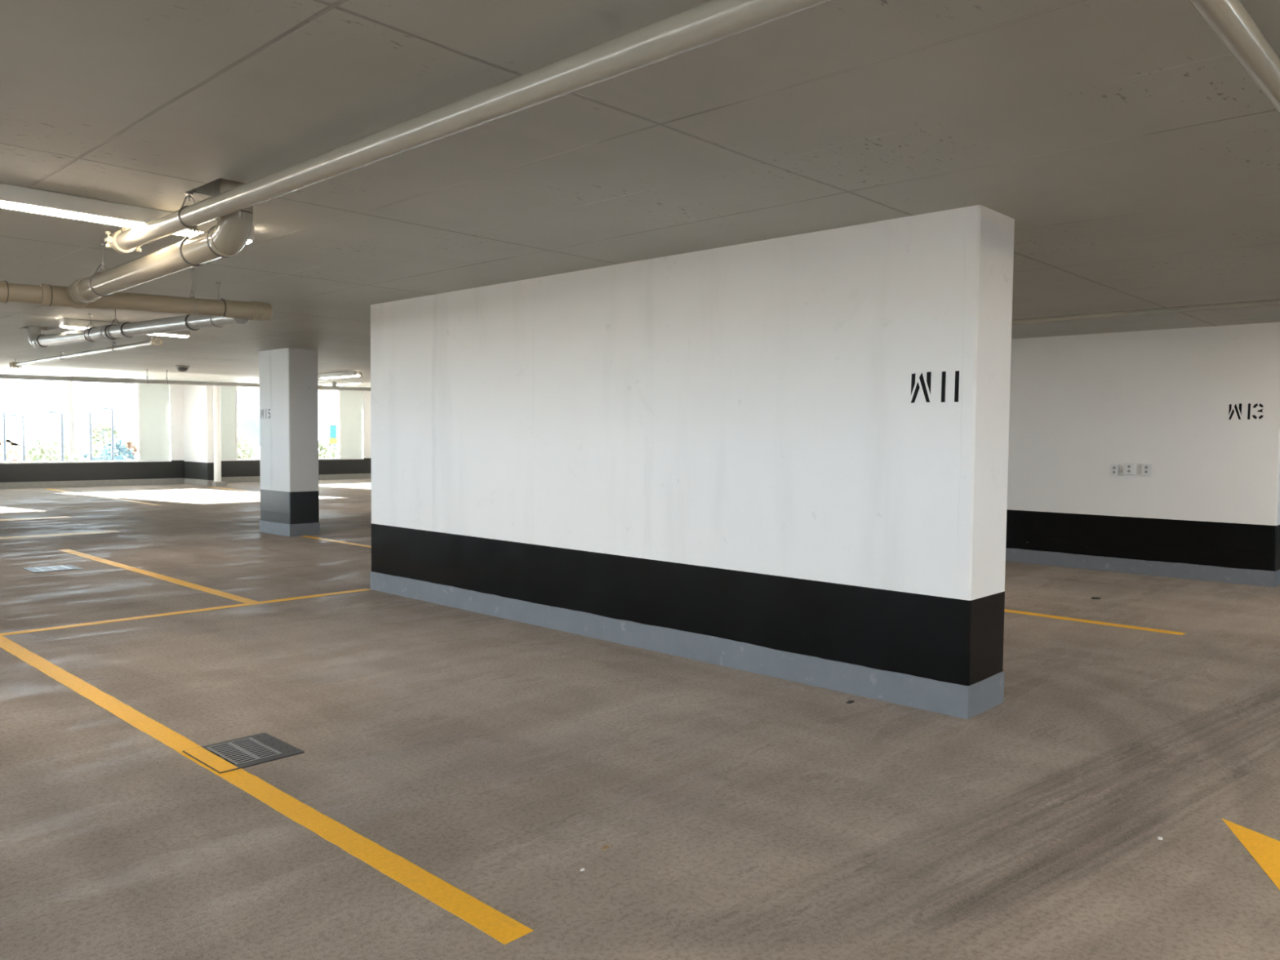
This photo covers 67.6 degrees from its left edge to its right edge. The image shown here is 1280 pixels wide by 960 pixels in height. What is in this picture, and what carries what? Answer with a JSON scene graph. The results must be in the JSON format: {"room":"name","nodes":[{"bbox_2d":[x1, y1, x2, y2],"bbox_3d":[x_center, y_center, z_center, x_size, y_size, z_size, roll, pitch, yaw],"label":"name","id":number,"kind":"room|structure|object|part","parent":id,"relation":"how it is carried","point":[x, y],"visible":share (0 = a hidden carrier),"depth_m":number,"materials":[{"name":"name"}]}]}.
{"room":"parking garage","nodes":[
{"label":"parking garage","id":0,"kind":"room"},
{"bbox_2d":[0,384,371,488],"bbox_3d":[-14.483,-1.321,26.728,0.285,2.950,33.600,3,4,43],"label":"wall","id":1,"kind":"structure","parent":0,"point":[40,475],"depth_m":27.49,"materials":[{"name":"white paint"}]},
{"bbox_2d":[0,381,170,463],"bbox_3d":[-15.335,-1.611,25.754,0.180,2.294,5.070,3,4,43],"label":"window","id":2,"kind":"structure","parent":1,"relation":"in","point":[153,426],"depth_m":27.18,"materials":[{"name":"white metal"}]},
{"bbox_3d":[-13.886,-1.693,27.329,0.080,2.249,0.788,3,4,43],"label":"panel","id":3,"kind":"part","parent":2,"relation":"part of","materials":[{"name":"white glass"}]},
{"bbox_2d":[220,386,363,461],"bbox_3d":[-11.077,-1.779,30.257,0.180,2.294,5.070,3,4,43],"label":"window","id":4,"kind":"structure","parent":1,"relation":"in","point":[349,402],"depth_m":31.50,"materials":[{"name":"white metal"}]},
{"bbox_3d":[-12.568,-1.745,28.723,0.080,2.249,0.788,3,4,43],"label":"panel","id":5,"kind":"part","parent":4,"relation":"part of","materials":[{"name":"white glass"}]},
{"bbox_3d":[-9.628,-1.860,31.832,0.080,2.249,0.788,3,4,43],"label":"panel","id":6,"kind":"part","parent":4,"relation":"part of","materials":[{"name":"white glass"}]},
{"bbox_2d":[182,380,213,486],"bbox_3d":[-12.575,-1.333,27.375,1.670,2.950,0.360,3,4,43],"label":"column","id":7,"kind":"structure","parent":0,"point":[197,400],"depth_m":27.10,"materials":[{"name":"white paint"}]},
{"bbox_2d":[0,478,1279,959],"bbox_3d":[-1.047,0.975,14.107,37.400,0.250,33.600,3,4,43],"label":"floor","id":8,"kind":"structure","parent":0,"point":[740,815],"depth_m":4.20,"materials":[{"name":"grey concrete"}]},
{"bbox_2d":[0,515,71,520],"bbox_3d":[-13.555,0.786,13.055,0.355,0.001,10.300,3,4,43],"label":"parking line","id":9,"kind":"object","parent":8,"relation":"on","point":[63,517],"visible":1,"depth_m":16.36,"materials":[{"name":"yellow paint"}]},
{"bbox_2d":[22,564,82,573],"bbox_3d":[-6.410,0.966,10.428,0.450,0.008,0.450,3,4,43],"label":"floor drain","id":10,"kind":"object","parent":8,"relation":"on","point":[60,567],"visible":1,"depth_m":10.40,"materials":[{"name":"metal"}]},
{"bbox_2d":[0,530,121,539],"bbox_3d":[-11.351,0.908,10.803,0.355,0.001,10.050,3,4,43],"label":"parking line","id":11,"kind":"object","parent":8,"relation":"on","point":[100,531],"visible":1,"depth_m":13.83,"materials":[{"name":"yellow paint"}]},
{"bbox_2d":[47,488,160,505],"bbox_3d":[-12.658,0.375,22.256,7.700,0.001,0.125,3,4,43],"label":"parking line","id":12,"kind":"object","parent":8,"relation":"on","point":[47,489],"visible":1,"depth_m":21.78,"materials":[{"name":"yellow paint"}]},
{"bbox_2d":[57,549,257,603],"bbox_3d":[-5.380,0.984,10.302,5.363,0.001,0.125,3,4,43],"label":"parking line","id":13,"kind":"object","parent":8,"relation":"on","point":[227,595],"visible":1,"depth_m":9.81,"materials":[{"name":"yellow paint"}]},
{"bbox_2d":[0,588,372,635],"bbox_3d":[-6.529,1.210,5.108,0.110,0.001,11.385,3,4,43],"label":"parking line","id":14,"kind":"object","parent":8,"relation":"on","point":[363,589],"visible":1,"depth_m":7.92,"materials":[{"name":"yellow paint"}]},
{"bbox_2d":[212,380,226,486],"bbox_3d":[-11.812,-1.298,26.778,0.240,2.948,0.300,3,4,43],"label":"downpipe","id":15,"kind":"object","parent":8,"relation":"on","point":[217,482],"visible":1,"depth_m":26.71,"materials":[{"name":"metal"}]},
{"bbox_2d":[206,486,260,492],"bbox_3d":[-10.020,0.289,24.646,5.350,0.001,0.125,3,4,43],"label":"parking line","id":16,"kind":"object","parent":8,"relation":"on","point":[206,486],"visible":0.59,"depth_m":25.36,"materials":[{"name":"yellow paint"}]},
{"bbox_2d":[182,732,304,773],"bbox_3d":[-1.863,1.276,4.491,0.412,0.008,0.396,3,4,43],"label":"floor drain","id":17,"kind":"object","parent":8,"relation":"on","point":[261,748],"visible":1,"depth_m":4.48,"materials":[{"name":"metal"}]},
{"bbox_2d":[0,635,533,944],"bbox_3d":[-2.532,1.255,4.906,5.975,0.001,0.115,3,4,43],"label":"parking line","id":18,"kind":"object","parent":8,"relation":"on","point":[503,928],"visible":1,"depth_m":3.66,"materials":[{"name":"yellow paint"}]},
{"bbox_2d":[258,347,319,536],"bbox_3d":[-5.261,-0.564,14.318,0.960,2.730,0.470,3,4,43],"label":"concrete column","id":19,"kind":"structure","parent":8,"relation":"on","point":[289,376],"depth_m":14.04,"materials":[{"name":"white paint"}]},
{"bbox_2d":[301,535,371,547],"bbox_3d":[-3.172,0.911,12.341,4.870,0.001,0.105,3,4,43],"label":"parking line","id":20,"kind":"object","parent":8,"relation":"on","point":[323,539],"visible":0.41,"depth_m":13.30,"materials":[{"name":"yellow paint"}]},
{"bbox_2d":[601,844,608,848],"bbox_3d":[-0.126,1.339,3.483,0.016,0.006,0.029,3,4,43],"label":"dry leaf","id":21,"kind":"object","parent":8,"relation":"on","point":[606,846],"visible":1,"depth_m":3.48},
{"bbox_2d":[846,699,853,703],"bbox_3d":[1.195,1.262,5.435,0.031,0.006,0.062,3,4,43],"label":"plug","id":22,"kind":"object","parent":8,"relation":"on","point":[850,701],"visible":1,"depth_m":5.43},
{"bbox_2d":[1004,608,1186,635],"bbox_3d":[1.973,1.083,9.571,6.220,0.001,0.120,3,4,43],"label":"parking line","id":23,"kind":"object","parent":8,"relation":"on","point":[1005,610],"visible":0.26,"depth_m":7.88,"materials":[{"name":"yellow paint"}]},
{"bbox_2d":[1221,817,1279,889],"bbox_3d":[2.338,1.396,2.756,0.550,0.001,2.094,1,3,5],"label":"floor marking","id":24,"kind":"object","parent":8,"relation":"on","point":[1265,850],"depth_m":3.53,"materials":[{"name":"yellow paint"}]},
{"bbox_2d":[0,0,1279,392],"bbox_3d":[-1.764,-2.175,14.668,39.450,0.520,33.600,3,4,43],"label":"ceiling","id":25,"kind":"structure","parent":0,"point":[1134,159],"depth_m":4.05,"materials":[{"name":"white concrete"}]},
{"bbox_2d":[8,335,163,368],"bbox_3d":[-8.462,-1.890,14.294,6.550,0.140,0.148,3,4,43],"label":"pipe","id":26,"kind":"object","parent":25,"relation":"attached to","point":[156,341],"visible":1,"depth_m":13.68,"materials":[{"name":"silver metal"}]},
{"bbox_2d":[58,318,123,329],"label":"ceiling light","id":27,"kind":"object","parent":25,"relation":"attached to","point":[73,323],"depth_m":10.49,"materials":[{"name":"white plastic"}]},
{"bbox_2d":[59,325,189,337],"bbox_3d":[-5.852,-1.689,10.911,0.141,0.022,1.360,3,4,43],"label":"diffuser","id":28,"kind":"object","parent":27,"relation":"attached to","point":[175,334],"depth_m":11.15,"materials":[{"name":"white plastic"}]},
{"bbox_2d":[0,182,254,244],"bbox_3d":[-2.799,-1.445,5.265,0.171,0.102,1.330,3,4,43],"label":"ceiling light","id":29,"kind":"object","parent":25,"relation":"attached to","point":[11,197],"visible":0.7,"depth_m":5.02,"materials":[{"name":"white plastic"}]},
{"bbox_2d":[0,200,252,244],"bbox_3d":[-2.800,-1.405,5.267,0.141,0.022,1.330,3,4,43],"label":"diffuser","id":30,"kind":"object","parent":29,"relation":"attached to","point":[43,207],"depth_m":5.04,"materials":[{"name":"white plastic"}]},
{"bbox_2d":[0,268,272,320],"bbox_3d":[-5.207,-1.265,5.259,0.174,0.504,6.558,3,4,43],"label":"pipe","id":31,"kind":"object","parent":25,"relation":"attached to","point":[43,295],"visible":0.98,"depth_m":6.91,"materials":[{"name":"beige plastic"}]},
{"bbox_2d":[26,282,248,347],"bbox_3d":[-5.211,-1.590,9.495,5.662,0.499,0.150,3,4,43],"label":"drain pipe","id":32,"kind":"object","parent":25,"relation":"attached to","point":[185,322],"visible":0.87,"depth_m":9.10,"materials":[{"name":"grey metal"}]},
{"bbox_2d":[68,177,253,303],"bbox_3d":[-2.927,-1.405,5.697,2.538,0.484,0.170,3,4,43],"label":"drain pipe","id":33,"kind":"object","parent":25,"relation":"attached to","point":[231,233],"visible":0.83,"depth_m":5.29,"materials":[{"name":"beige plastic"}]},
{"bbox_2d":[71,277,99,302],"bbox_3d":[-3.751,-1.287,6.481,0.120,0.163,0.163,3,4,43],"label":"socket","id":34,"kind":"object","parent":33,"relation":"attached to","point":[75,292],"depth_m":6.42,"materials":[{"name":"beige plastic"}]},
{"bbox_2d":[151,329,190,337],"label":"ceiling light","id":35,"kind":"object","parent":25,"relation":"attached to","point":[182,333],"depth_m":11.24,"materials":[{"name":"white plastic"}]},
{"bbox_2d":[174,365,190,372],"bbox_3d":[-8.485,-2.059,17.724,0.250,0.108,0.250,3,4,43],"label":"dome","id":36,"kind":"object","parent":25,"relation":"attached to","point":[180,368],"visible":1,"depth_m":17.65,"materials":[{"name":"grey plastic"}]},
{"bbox_2d":[0,369,370,391],"bbox_3d":[-10.288,-2.071,19.979,2.484,0.322,21.001,3,4,43],"label":"pipe","id":37,"kind":"object","parent":25,"relation":"attached to","point":[76,379],"visible":0.72,"depth_m":18.86,"materials":[{"name":"paint"}]},
{"bbox_2d":[319,371,361,378],"bbox_3d":[-6.053,-2.112,19.277,1.420,0.102,0.171,3,4,43],"label":"ceiling light","id":38,"kind":"object","parent":25,"relation":"attached to","point":[348,374],"visible":1,"depth_m":19.12,"materials":[{"name":"white plastic"}]},
{"bbox_2d":[320,375,359,378],"bbox_3d":[-6.053,-2.072,19.279,1.420,0.022,0.141,3,4,43],"label":"diffuser","id":39,"kind":"object","parent":38,"relation":"attached to","point":[322,376],"depth_m":19.26,"materials":[{"name":"white plastic"}]},
{"bbox_2d":[330,381,361,385],"bbox_3d":[-8.088,-2.669,26.275,1.400,0.102,0.171,3,4,43],"label":"ceiling light","id":40,"kind":"object","parent":25,"relation":"attached to","point":[338,383],"visible":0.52,"depth_m":26.15,"materials":[{"name":"white plastic"}]},
{"bbox_2d":[331,382,359,385],"bbox_3d":[-8.088,-2.629,26.277,1.400,0.022,0.141,3,4,43],"label":"diffuser","id":41,"kind":"object","parent":40,"relation":"attached to","point":[337,384],"depth_m":26.15,"materials":[{"name":"white plastic"}]},
{"bbox_2d":[104,0,832,253],"bbox_3d":[-0.090,-1.264,2.809,8.080,0.191,0.191,3,4,43],"label":"pipe","id":42,"kind":"object","parent":25,"relation":"attached to","point":[711,21],"visible":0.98,"depth_m":3.10,"materials":[{"name":"beige paint"}]},
{"bbox_2d":[1011,298,1279,324],"bbox_3d":[2.874,-1.605,10.028,7.300,0.118,0.064,3,4,43],"label":"pipe","id":43,"kind":"object","parent":25,"relation":"attached to","point":[1268,302],"visible":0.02,"depth_m":8.44,"materials":[{"name":"beige paint"}]},
{"bbox_2d":[1188,0,1279,114],"bbox_3d":[5.153,-1.394,6.331,0.099,0.160,11.650,3,4,43],"label":"pipe","id":44,"kind":"object","parent":25,"relation":"attached to","point":[1229,20],"visible":1,"depth_m":2.61,"materials":[{"name":"metal"}]},
{"bbox_2d":[369,204,1014,719],"bbox_3d":[-0.253,-0.199,7.295,6.013,2.730,0.470,3,4,43],"label":"wall","id":45,"kind":"structure","parent":0,"point":[786,458],"depth_m":6.16,"materials":[{"name":"white paint"}]},
{"bbox_2d":[1005,321,1279,587],"bbox_3d":[4.460,-0.377,12.118,6.240,2.730,0.460,3,4,43],"label":"wall","id":46,"kind":"structure","parent":0,"point":[1199,406],"depth_m":10.64,"materials":[{"name":"white paint"}]},
{"bbox_2d":[1110,464,1118,475],"bbox_3d":[5.411,-0.114,10.894,0.081,0.124,0.038,3,4,43],"label":"wall outlet","id":47,"kind":"object","parent":46,"relation":"attached to","point":[1113,468],"visible":1,"depth_m":10.88,"materials":[{"name":"white plastic"}]},
{"bbox_2d":[1123,462,1136,475],"bbox_3d":[5.518,-0.126,10.761,0.113,0.131,0.083,3,4,43],"label":"wall outlet","id":48,"kind":"object","parent":46,"relation":"attached to","point":[1130,468],"visible":1,"depth_m":10.73,"materials":[{"name":"white plastic"}]},
{"bbox_2d":[1141,463,1151,475],"bbox_3d":[5.654,-0.116,10.664,0.093,0.130,0.038,3,4,43],"label":"wall outlet","id":49,"kind":"object","parent":46,"relation":"attached to","point":[1146,468],"visible":1,"depth_m":10.65,"materials":[{"name":"white plastic"}]},
{"label":"outside","id":50,"kind":"structure","parent":0,"visible":0},
{"bbox_2d":[0,444,337,462],"bbox_3d":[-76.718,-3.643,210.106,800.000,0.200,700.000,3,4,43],"label":"ground","id":51,"kind":"structure","parent":50,"point":[81,449],"depth_m":317.42,"materials":[{"name":"white"}]},
{"bbox_2d":[2,412,6,462],"bbox_3d":[-34.101,0.111,51.352,0.180,7.500,0.171,3,4,43],"label":"street lamp","id":52,"kind":"object","parent":51,"relation":"on","point":[3,413],"visible":0.34,"depth_m":51.21,"materials":[{"name":"white metal"}]},
{"bbox_2d":[0,440,32,462],"bbox_3d":[-39.816,0.419,59.957,3.347,6.009,3.257,3,4,43],"label":"tree","id":53,"kind":"object","parent":51,"relation":"on","point":[11,449],"visible":0.19,"depth_m":59.47,"materials":[{"name":"green plant"}]},
{"bbox_2d":[8,414,25,461],"bbox_3d":[-33.691,0.165,51.789,0.240,7.360,0.736,3,4,43],"label":"street lamp","id":54,"kind":"object","parent":51,"relation":"on","point":[23,418],"visible":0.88,"depth_m":51.85,"materials":[{"name":"white metal"}]},
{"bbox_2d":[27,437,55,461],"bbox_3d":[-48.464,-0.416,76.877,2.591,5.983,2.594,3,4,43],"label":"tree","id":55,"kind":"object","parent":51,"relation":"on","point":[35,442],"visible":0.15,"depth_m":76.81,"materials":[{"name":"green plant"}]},
{"bbox_2d":[17,438,80,461],"bbox_3d":[-35.768,0.504,58.341,3.731,6.056,3.879,3,4,43],"label":"tree","id":56,"kind":"object","parent":51,"relation":"on","point":[28,451],"visible":0.27,"depth_m":57.85,"materials":[{"name":"green plant"}]},
{"bbox_2d":[48,411,63,461],"bbox_3d":[-32.406,0.005,53.142,0.240,7.580,0.736,3,4,43],"label":"street lamp","id":57,"kind":"object","parent":51,"relation":"on","point":[61,414],"visible":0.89,"depth_m":53.19,"materials":[{"name":"white metal"}]},
{"bbox_2d":[0,417,137,446],"bbox_3d":[-256.549,-21.590,430.455,55.000,12.415,50.000,3,4,43],"label":"hill","id":58,"kind":"structure","parent":51,"relation":"on","point":[49,428],"depth_m":414.80,"materials":[{"name":"white"}]},
{"bbox_2d":[88,412,92,460],"bbox_3d":[-31.230,-0.051,54.386,0.180,7.600,0.171,3,4,43],"label":"street lamp","id":59,"kind":"object","parent":51,"relation":"on","point":[90,413],"visible":0.34,"depth_m":54.24,"materials":[{"name":"white metal"}]},
{"bbox_2d":[74,447,127,461],"bbox_3d":[-32.064,0.743,56.466,3.819,5.817,3.826,1,3,0],"label":"tree","id":60,"kind":"object","parent":51,"relation":"on","point":[119,457],"visible":0.12,"depth_m":56.10,"materials":[{"name":"green plant"}]},
{"bbox_2d":[84,417,122,461],"bbox_3d":[-40.029,-0.916,71.391,2.697,7.629,2.719,3,4,43],"label":"tree","id":61,"kind":"object","parent":51,"relation":"on","point":[99,428],"visible":0.44,"depth_m":70.91,"materials":[{"name":"green plant"}]},
{"bbox_2d":[100,407,114,460],"bbox_3d":[-30.615,-0.220,55.027,0.240,7.890,0.686,3,4,43],"label":"street lamp","id":62,"kind":"object","parent":51,"relation":"on","point":[111,409],"visible":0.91,"depth_m":55.06,"materials":[{"name":"white metal"}]},
{"bbox_2d":[96,437,135,460],"bbox_3d":[-33.432,0.350,60.896,2.441,6.174,2.510,3,4,43],"label":"tree","id":63,"kind":"object","parent":51,"relation":"on","point":[117,446],"visible":0.18,"depth_m":60.64,"materials":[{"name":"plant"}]},
{"bbox_2d":[116,434,137,460],"bbox_3d":[-34.732,0.067,65.246,1.851,6.319,1.938,3,4,43],"label":"tree","id":64,"kind":"object","parent":51,"relation":"on","point":[128,443],"visible":0.16,"depth_m":64.93,"materials":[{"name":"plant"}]},
{"bbox_2d":[237,440,254,457],"bbox_3d":[-32.335,-0.334,76.554,2.624,6.136,2.758,1,3,0],"label":"tree","id":65,"kind":"object","parent":51,"relation":"on","point":[247,455],"visible":0.02,"depth_m":76.86,"materials":[{"name":"green plant"}]},
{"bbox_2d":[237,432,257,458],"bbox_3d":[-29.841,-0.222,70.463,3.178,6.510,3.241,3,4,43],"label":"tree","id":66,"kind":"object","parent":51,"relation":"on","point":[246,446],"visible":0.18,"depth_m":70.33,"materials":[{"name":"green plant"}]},
{"bbox_2d":[237,417,259,445],"bbox_3d":[-212.003,-25.774,506.583,55.000,14.639,30.000,3,4,43],"label":"hill","id":67,"kind":"structure","parent":51,"relation":"on","point":[251,427],"depth_m":498.51,"materials":[{"name":"white"}]},
{"bbox_2d":[318,440,337,457],"bbox_3d":[-24.367,-0.074,73.293,2.971,6.056,3.222,3,4,43],"label":"tree","id":68,"kind":"object","parent":51,"relation":"on","point":[322,451],"visible":0.23,"depth_m":72.88,"materials":[{"name":"green plant"}]},
{"bbox_2d":[328,424,337,457],"bbox_3d":[-15.701,0.632,49.007,0.070,7.000,0.523,3,4,43],"label":"banner","id":69,"kind":"object","parent":51,"relation":"on","point":[332,428],"visible":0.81,"depth_m":48.84,"materials":[{"name":"teal fabric"}]}
]}

